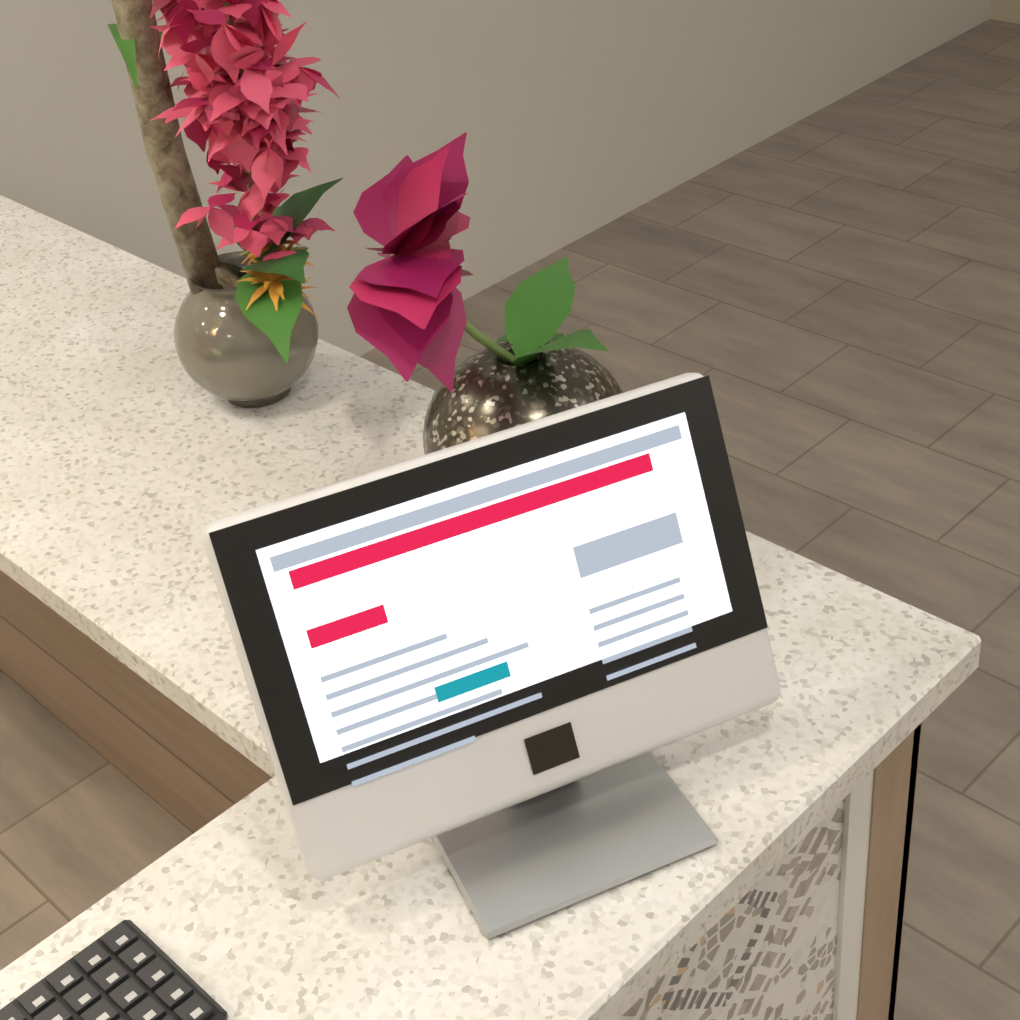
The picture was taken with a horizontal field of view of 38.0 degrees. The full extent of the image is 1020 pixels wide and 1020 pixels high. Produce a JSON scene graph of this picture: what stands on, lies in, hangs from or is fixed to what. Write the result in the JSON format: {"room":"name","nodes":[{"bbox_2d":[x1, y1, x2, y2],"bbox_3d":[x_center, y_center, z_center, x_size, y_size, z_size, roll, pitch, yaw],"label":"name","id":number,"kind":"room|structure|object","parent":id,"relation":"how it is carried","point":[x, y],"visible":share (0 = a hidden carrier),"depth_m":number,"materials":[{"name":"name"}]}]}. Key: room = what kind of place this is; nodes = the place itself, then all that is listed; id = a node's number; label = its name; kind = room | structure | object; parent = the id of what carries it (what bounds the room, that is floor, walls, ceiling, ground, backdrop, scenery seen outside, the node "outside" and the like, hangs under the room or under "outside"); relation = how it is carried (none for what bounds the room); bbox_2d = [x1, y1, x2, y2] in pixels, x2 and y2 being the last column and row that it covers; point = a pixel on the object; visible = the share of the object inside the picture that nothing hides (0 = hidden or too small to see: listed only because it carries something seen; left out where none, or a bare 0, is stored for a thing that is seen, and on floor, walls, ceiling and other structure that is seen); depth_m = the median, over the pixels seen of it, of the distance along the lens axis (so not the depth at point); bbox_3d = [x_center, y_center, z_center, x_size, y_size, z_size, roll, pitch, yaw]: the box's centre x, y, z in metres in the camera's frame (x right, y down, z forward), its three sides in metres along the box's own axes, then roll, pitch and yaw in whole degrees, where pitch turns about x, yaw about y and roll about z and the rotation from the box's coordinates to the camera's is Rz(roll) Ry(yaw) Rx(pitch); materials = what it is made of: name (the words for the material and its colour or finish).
{"room":"reception area","nodes":[
{"label":"reception area","id":0,"kind":"room"},
{"bbox_2d":[0,0,990,355],"bbox_3d":[-1.071,-1.339,2.853,0.140,3.000,7.950,27,47,38],"label":"wall","id":1,"kind":"structure","parent":0,"point":[576,118],"depth_m":4.08,"materials":[{"name":"white paint"}]},
{"bbox_2d":[0,19,1019,1019],"bbox_3d":[-4.136,2.996,-0.137,10.700,0.060,19.700,27,47,38],"label":"floor","id":2,"kind":"structure","parent":0,"point":[825,298],"depth_m":3.65,"materials":[{"name":"wood"}]},
{"bbox_2d":[0,195,980,1019],"bbox_3d":[-1.171,0.634,1.771,2.420,1.050,2.262,27,47,38],"label":"reception desk","id":3,"kind":"object","parent":2,"relation":"on","point":[134,459],"visible":0.71,"depth_m":1.40,"materials":[{"name":"white stone"}]},
{"bbox_2d":[0,920,227,1019],"bbox_3d":[-0.397,0.437,0.996,0.135,0.018,0.420,27,47,38],"label":"keyboard","id":4,"kind":"object","parent":3,"relation":"on","point":[126,970],"visible":1,"depth_m":1.09,"materials":[{"name":"black plastic"}]},
{"bbox_2d":[107,0,342,407],"bbox_3d":[-0.323,-0.775,1.450,0.595,1.454,1.235,-10,35,-5],"label":"vase","id":5,"kind":"object","parent":3,"relation":"on","point":[246,330],"visible":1,"depth_m":1.60,"materials":[{"name":"beige"}]},
{"bbox_2d":[347,132,623,454],"bbox_3d":[-0.003,-0.152,1.405,0.243,0.435,0.349,27,47,38],"label":"flower vase","id":6,"kind":"object","parent":3,"relation":"on","point":[405,308],"visible":0.73,"depth_m":1.32,"materials":[{"name":"black"}]},
{"bbox_2d":[202,373,780,937],"bbox_3d":[0.017,0.118,1.135,0.415,0.302,0.216,-18,37,-16],"label":"computer monitor","id":7,"kind":"object","parent":3,"relation":"on","point":[498,667],"visible":1,"depth_m":1.14,"materials":[{"name":"white plastic"}]},
{"bbox_2d":[990,0,1019,23],"bbox_3d":[2.567,-2.791,4.331,10.600,3.000,0.100,27,47,38],"label":"wall","id":8,"kind":"structure","parent":0,"point":[1005,10],"depth_m":5.78,"materials":[{"name":"beige paint"}]}
]}

